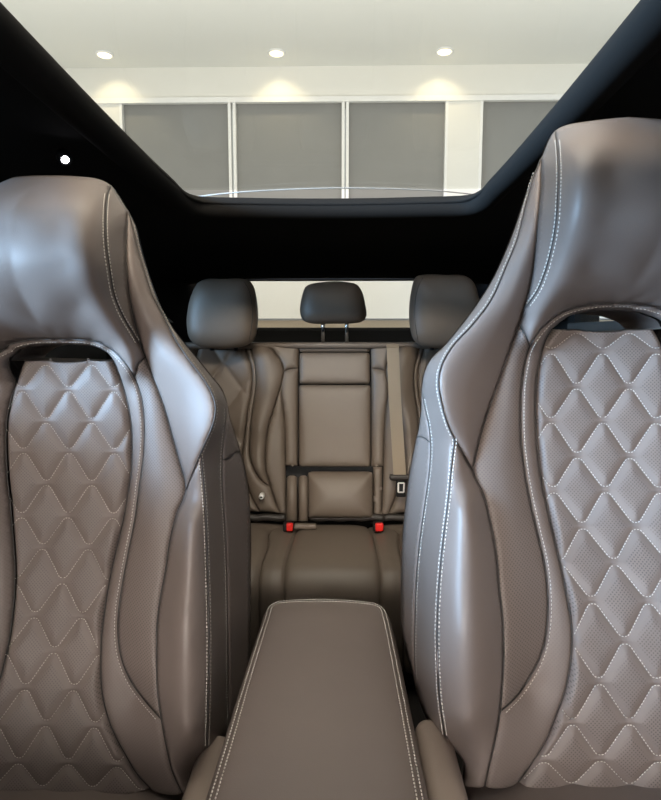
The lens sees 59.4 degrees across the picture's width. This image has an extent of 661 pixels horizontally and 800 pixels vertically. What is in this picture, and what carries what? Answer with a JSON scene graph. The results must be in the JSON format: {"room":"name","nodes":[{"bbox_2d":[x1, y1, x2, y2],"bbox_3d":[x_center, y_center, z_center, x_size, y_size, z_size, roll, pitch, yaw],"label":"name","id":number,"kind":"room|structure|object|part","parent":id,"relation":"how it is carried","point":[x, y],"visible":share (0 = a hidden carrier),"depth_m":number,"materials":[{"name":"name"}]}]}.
{"room":"car interior","nodes":[
{"label":"car interior","id":0,"kind":"room"},
{"bbox_2d":[0,0,639,67],"bbox_3d":[-0.014,-2.703,0.200,16.000,0.100,13.000,0,6,1],"label":"ceiling","id":1,"kind":"structure","parent":0,"point":[138,33],"depth_m":4.98,"materials":[{"name":"white paint"}]},
{"bbox_2d":[95,50,113,59],"bbox_3d":[-2.116,-3.235,5.433,0.168,0.024,0.167,0,6,1],"label":"recessed light","id":2,"kind":"object","parent":1,"relation":"in","point":[103,54],"visible":1,"depth_m":5.42,"materials":[{"name":"white plastic"}]},
{"bbox_2d":[268,48,284,57],"bbox_3d":[-0.503,-3.232,5.401,0.168,0.024,0.167,0,6,1],"label":"recessed light","id":3,"kind":"object","parent":1,"relation":"in","point":[274,52],"visible":1,"depth_m":5.39,"materials":[{"name":"white"}]},
{"bbox_2d":[435,46,453,55],"bbox_3d":[1.056,-3.228,5.370,0.168,0.024,0.167,0,6,1],"label":"recessed light","id":4,"kind":"object","parent":1,"relation":"in","point":[442,51],"visible":1,"depth_m":5.35,"materials":[{"name":"white"}]},
{"bbox_2d":[63,64,604,317],"bbox_3d":[0.097,-2.062,5.906,14.000,2.446,0.200,0,6,1],"label":"wall","id":5,"kind":"structure","parent":0,"point":[275,299],"depth_m":5.71,"materials":[{"name":"white paint"}]},
{"bbox_2d":[119,103,232,196],"bbox_3d":[-1.539,-2.115,5.900,1.109,1.688,0.154,0,6,1],"label":"window","id":6,"kind":"structure","parent":5,"relation":"in","point":[121,106],"depth_m":5.77,"materials":[{"name":"white"}]},
{"bbox_2d":[124,104,228,196],"bbox_3d":[-1.539,-2.138,5.900,1.079,1.643,0.034,0,6,1],"label":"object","id":7,"kind":"object","parent":6,"relation":"attached to","point":[189,142],"visible":0.42,"depth_m":5.83,"materials":[{"name":"grey fabric"}]},
{"bbox_2d":[232,102,344,197],"bbox_3d":[-0.412,-2.112,5.878,1.106,1.688,0.154,0,6,1],"label":"window","id":8,"kind":"structure","parent":5,"relation":"in","point":[343,103],"depth_m":5.76,"materials":[{"name":"white"}]},
{"bbox_2d":[236,103,341,197],"bbox_3d":[-0.412,-2.135,5.878,1.076,1.643,0.034,0,6,1],"label":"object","id":9,"kind":"object","parent":8,"relation":"attached to","point":[280,146],"visible":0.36,"depth_m":5.82,"materials":[{"name":"grey fabric"}]},
{"bbox_2d":[92,94,563,103],"bbox_3d":[0.095,-2.953,5.696,14.000,0.050,0.030,0,6,1],"label":"trim","id":10,"kind":"structure","parent":5,"relation":"attached to","point":[521,97],"depth_m":5.69,"materials":[{"name":"white"}]},
{"bbox_2d":[346,101,448,197],"bbox_3d":[0.657,-2.110,5.856,1.004,1.688,0.154,0,6,1],"label":"window","id":11,"kind":"structure","parent":5,"relation":"in","point":[446,102],"depth_m":5.74,"materials":[{"name":"white"}]},
{"bbox_2d":[349,102,444,197],"bbox_3d":[0.657,-2.133,5.857,0.974,1.643,0.034,0,6,1],"label":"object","id":12,"kind":"object","parent":11,"relation":"attached to","point":[392,145],"visible":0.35,"depth_m":5.80,"materials":[{"name":"grey fabric"}]},
{"bbox_2d":[258,318,610,319],"bbox_3d":[0.097,-0.837,6.013,14.000,0.012,0.260,0,6,1],"label":"trim","id":13,"kind":"structure","parent":5,"relation":"attached to","point":[258,318],"depth_m":5.88,"materials":[{"name":"grey"}]},
{"bbox_2d":[257,320,613,327],"bbox_3d":[0.097,-0.080,6.108,14.000,1.498,0.220,0,6,1],"label":"trim","id":14,"kind":"structure","parent":5,"relation":"attached to","point":[261,323],"depth_m":5.92,"materials":[{"name":"beige"}]},
{"bbox_2d":[478,101,482,190],"bbox_3d":[1.988,-2.107,5.830,1.039,1.688,0.154,0,6,1],"label":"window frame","id":15,"kind":"structure","parent":5,"relation":"in","point":[481,102],"depth_m":5.72,"materials":[{"name":"white"}]},
{"bbox_2d":[481,102,556,188],"bbox_3d":[1.988,-2.130,5.830,1.009,1.643,0.034,0,6,1],"label":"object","id":16,"kind":"object","parent":5,"relation":"attached to","point":[506,125],"visible":0.2,"depth_m":5.76,"materials":[{"name":"grey fabric"}]},
{"bbox_2d":[251,519,462,774],"bbox_3d":[-0.002,0.802,1.197,1.500,0.060,3.700,0,6,1],"label":"floor","id":17,"kind":"structure","parent":0,"point":[417,713],"depth_m":1.48,"materials":[{"name":"carpet"}]},
{"bbox_2d":[0,175,250,799],"bbox_3d":[-0.356,0.289,0.585,0.450,1.100,0.776,0,6,1],"label":"seat","id":18,"kind":"object","parent":17,"relation":"on","point":[125,516],"visible":0.99,"depth_m":0.73,"materials":[{"name":"beige leather"}]},
{"bbox_3d":[-0.353,0.217,0.747,0.267,0.535,0.138,0,6,1],"label":"quilted panel","id":19,"kind":"part","parent":18,"relation":"part of","materials":[{"name":"beige leather"}]},
{"bbox_2d":[0,788,183,799],"bbox_3d":[-0.359,0.579,0.488,0.360,0.150,0.520,0,6,1],"label":"seat cushion","id":20,"kind":"object","parent":18,"relation":"on","point":[5,793],"depth_m":0.70,"materials":[{"name":"beige leather"}]},
{"bbox_3d":[-0.144,0.042,0.834,0.010,0.081,0.072,1,6,9],"label":"panel","id":21,"kind":"part","parent":18,"relation":"part of","materials":[{"name":"beige leather"}]},
{"bbox_3d":[-0.139,0.287,0.861,0.020,0.420,0.127,1,7,10],"label":"panel","id":22,"kind":"part","parent":18,"relation":"part of","materials":[{"name":"beige leather"}]},
{"bbox_2d":[106,280,196,358],"bbox_3d":[-0.670,-0.003,2.489,0.330,1.250,1.080,0,6,1],"label":"trim","id":23,"kind":"structure","parent":17,"relation":"attached to","point":[174,298],"depth_m":2.33,"materials":[{"name":"black plastic"}]},
{"bbox_2d":[206,599,428,799],"bbox_3d":[-0.014,0.586,0.682,0.223,0.484,0.583,0,6,1],"label":"console","id":24,"kind":"object","parent":17,"relation":"on","point":[321,711],"visible":1,"depth_m":0.64,"materials":[{"name":"beige leather"}]},
{"bbox_2d":[246,278,414,341],"bbox_3d":[0.030,-0.028,2.719,1.320,1.250,0.650,0,6,1],"label":"tailgate","id":25,"kind":"object","parent":17,"relation":"attached to","point":[263,334],"visible":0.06,"depth_m":2.91,"materials":[{"name":"black plastic"}]},
{"bbox_3d":[0.024,-0.556,2.378,1.320,0.126,0.090,0,6,1],"label":"rail","id":26,"kind":"part","parent":25,"relation":"part of","materials":[{"name":"black plastic"}]},
{"bbox_3d":[0.035,0.097,3.009,1.300,0.937,0.100,0,6,1],"label":"panel","id":27,"kind":"part","parent":25,"relation":"part of","materials":[{"name":"black plastic"}]},
{"bbox_2d":[185,274,478,686],"bbox_3d":[0.010,0.163,1.726,1.358,1.091,0.733,0,6,1],"label":"seat","id":28,"kind":"object","parent":17,"relation":"on","point":[310,421],"visible":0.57,"depth_m":1.85,"materials":[{"name":"beige leather"}]},
{"bbox_3d":[-0.343,0.085,1.902,0.234,0.540,0.175,0,6,1],"label":"quilted panel","id":29,"kind":"part","parent":28,"relation":"part of","materials":[{"name":"beige leather"}]},
{"bbox_3d":[-0.250,0.088,1.879,0.083,0.541,0.199,-5,8,-36],"label":"border panel","id":30,"kind":"part","parent":28,"relation":"part of","materials":[{"name":"beige leather"}]},
{"bbox_3d":[-0.390,0.514,1.658,0.525,0.273,0.504,0,6,1],"label":"cushion seat","id":31,"kind":"part","parent":28,"relation":"part of","materials":[{"name":"beige leather"}]},
{"bbox_3d":[-0.164,-0.142,1.921,0.121,0.093,0.037,0,6,-3],"label":"shoulder panel","id":32,"kind":"part","parent":28,"relation":"part of","materials":[{"name":"beige leather"}]},
{"bbox_3d":[-0.134,0.056,1.895,0.057,0.314,0.094,0,6,1],"label":"panel","id":33,"kind":"part","parent":28,"relation":"part of","materials":[{"name":"beige leather"}]},
{"bbox_2d":[283,521,316,531],"bbox_3d":[-0.093,0.383,1.759,0.101,0.030,0.044,0,6,1],"label":"seat belt buckle","id":34,"kind":"object","parent":28,"relation":"on","point":[288,526],"visible":1,"depth_m":1.76,"materials":[{"name":"red plastic"}]},
{"bbox_3d":[-0.025,-0.234,1.934,0.012,0.096,0.037,0,6,-1],"label":"post","id":35,"kind":"part","parent":28,"relation":"part of","materials":[{"name":"silver metal"}]},
{"bbox_2d":[283,525,379,605],"bbox_3d":[0.007,0.516,1.652,0.236,0.269,0.499,0,6,1],"label":"cushion","id":36,"kind":"object","parent":28,"relation":"on","point":[341,562],"depth_m":1.45,"materials":[{"name":"beige leather"}]},
{"bbox_3d":[0.015,0.099,1.976,1.300,0.571,0.214,0,6,1],"label":"backrest frame","id":37,"kind":"part","parent":28,"relation":"part of","materials":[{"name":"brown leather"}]},
{"bbox_3d":[0.013,-0.105,1.916,0.233,0.102,0.036,0,6,1],"label":"fold down armrest","id":38,"kind":"part","parent":28,"relation":"part of","materials":[{"name":"beige leather"}]},
{"bbox_3d":[0.013,0.083,1.887,0.236,0.259,0.079,0,6,1],"label":"armrest","id":39,"kind":"part","parent":28,"relation":"part of","materials":[{"name":"beige leather"}]},
{"bbox_3d":[0.054,-0.234,1.933,0.012,0.096,0.037,0,6,1],"label":"post","id":40,"kind":"part","parent":28,"relation":"part of","materials":[{"name":"silver metal"}]},
{"bbox_3d":[0.151,0.292,1.855,0.034,0.151,0.048,0,6,1],"label":"panel","id":41,"kind":"part","parent":28,"relation":"part of","materials":[{"name":"beige leather"}]},
{"bbox_2d":[373,521,383,531],"bbox_3d":[0.145,0.382,1.754,0.032,0.030,0.044,0,6,1],"label":"belt","id":42,"kind":"object","parent":28,"relation":"on","point":[378,526],"visible":1,"depth_m":1.74,"materials":[{"name":"red plastic"}]},
{"bbox_3d":[0.192,-0.141,1.914,0.121,0.093,0.037,1,6,5],"label":"shoulder panel","id":43,"kind":"part","parent":28,"relation":"part of","materials":[{"name":"beige leather"}]},
{"bbox_3d":[0.161,0.057,1.889,0.057,0.314,0.094,0,6,1],"label":"panel","id":44,"kind":"part","parent":28,"relation":"part of","materials":[{"name":"beige leather"}]},
{"bbox_2d":[386,344,408,496],"bbox_3d":[0.214,0.060,1.837,0.070,0.472,0.143,0,6,1],"label":"belt","id":45,"kind":"object","parent":28,"relation":"hanging from","point":[399,475],"visible":0.91,"depth_m":1.82,"materials":[{"name":"brown fabric"}]},
{"bbox_3d":[0.218,0.271,1.791,0.023,0.034,0.005,0,6,1],"label":"tongue frame","id":46,"kind":"part","parent":45,"relation":"part of","materials":[{"name":"white metal"}]},
{"bbox_3d":[0.405,0.516,1.643,0.525,0.273,0.504,0,6,1],"label":"cushion seat","id":47,"kind":"part","parent":28,"relation":"part of","materials":[{"name":"beige leather"}]},
{"bbox_3d":[0.276,0.089,1.869,0.083,0.541,0.199,5,8,38],"label":"border panel","id":48,"kind":"part","parent":28,"relation":"part of","materials":[{"name":"beige leather"}]},
{"bbox_3d":[0.370,0.087,1.888,0.234,0.540,0.175,0,6,1],"label":"quilted panel","id":49,"kind":"part","parent":28,"relation":"part of","materials":[{"name":"beige leather"}]},
{"bbox_2d":[401,117,660,799],"bbox_3d":[0.320,0.279,0.502,0.450,1.138,0.773,0,6,1],"label":"seat","id":50,"kind":"object","parent":17,"relation":"on","point":[531,550],"visible":1,"depth_m":0.64,"materials":[{"name":"beige leather"}]},
{"bbox_3d":[0.116,0.217,0.779,0.025,0.342,0.124,0,6,-1],"label":"panel","id":51,"kind":"part","parent":50,"relation":"part of","materials":[{"name":"beige leather"}]},
{"bbox_3d":[0.124,0.025,0.759,0.009,0.064,0.086,0,6,-1],"label":"panel","id":52,"kind":"part","parent":50,"relation":"part of","materials":[{"name":"beige leather"}]},
{"bbox_2d":[463,780,660,799],"bbox_3d":[0.317,0.514,0.401,0.360,0.150,0.520,0,6,1],"label":"seat cushion","id":53,"kind":"object","parent":50,"relation":"on","point":[509,789],"depth_m":0.62,"materials":[{"name":"beige leather"}]},
{"bbox_3d":[0.323,0.171,0.658,0.238,0.501,0.136,0,6,1],"label":"quilted panel","id":54,"kind":"part","parent":50,"relation":"part of","materials":[{"name":"beige leather"}]},
{"bbox_2d":[474,283,599,329],"bbox_3d":[0.720,0.001,2.462,0.330,1.250,1.080,0,6,1],"label":"trim","id":55,"kind":"structure","parent":17,"relation":"attached to","point":[576,318],"depth_m":1.92,"materials":[{"name":"black plastic"}]},
{"bbox_3d":[-0.775,0.203,0.884,0.095,1.220,2.300,0,6,1],"label":"pillar","id":56,"kind":"structure","parent":17,"relation":"attached to","visible":0},
{"bbox_2d":[45,345,106,358],"bbox_3d":[-0.782,0.155,1.462,0.118,1.165,1.000,0,6,1],"label":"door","id":57,"kind":"structure","parent":56,"relation":"attached to","point":[65,351],"depth_m":1.71,"materials":[{"name":"black plastic"}]},
{"bbox_2d":[0,0,660,284],"bbox_3d":[-0.010,-0.345,0.674,1.483,0.155,3.316,0,6,1],"label":"headliner","id":58,"kind":"object","parent":56,"relation":"attached to","point":[186,238],"visible":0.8,"depth_m":1.39,"materials":[{"name":"black fabric"}]},
{"bbox_2d":[55,149,71,165],"bbox_3d":[-0.448,-0.407,0.975,0.024,0.028,0.027,-5,8,-35],"label":"light","id":59,"kind":"object","parent":58,"relation":"attached to","point":[63,156],"visible":1,"depth_m":0.97,"materials":[{"name":"white plastic"}]},
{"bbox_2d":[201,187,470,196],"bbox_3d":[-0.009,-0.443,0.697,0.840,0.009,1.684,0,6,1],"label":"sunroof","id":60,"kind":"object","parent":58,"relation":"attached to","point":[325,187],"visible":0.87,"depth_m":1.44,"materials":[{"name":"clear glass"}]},
{"bbox_3d":[0.760,0.206,0.853,0.095,1.220,2.300,0,6,1],"label":"pillar","id":61,"kind":"structure","parent":17,"relation":"attached to","visible":0},
{"bbox_2d":[567,321,624,331],"bbox_3d":[0.790,0.159,1.431,0.118,1.165,1.000,0,6,1],"label":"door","id":62,"kind":"structure","parent":61,"relation":"attached to","point":[602,325],"depth_m":1.66,"materials":[{"name":"black plastic"}]}
]}

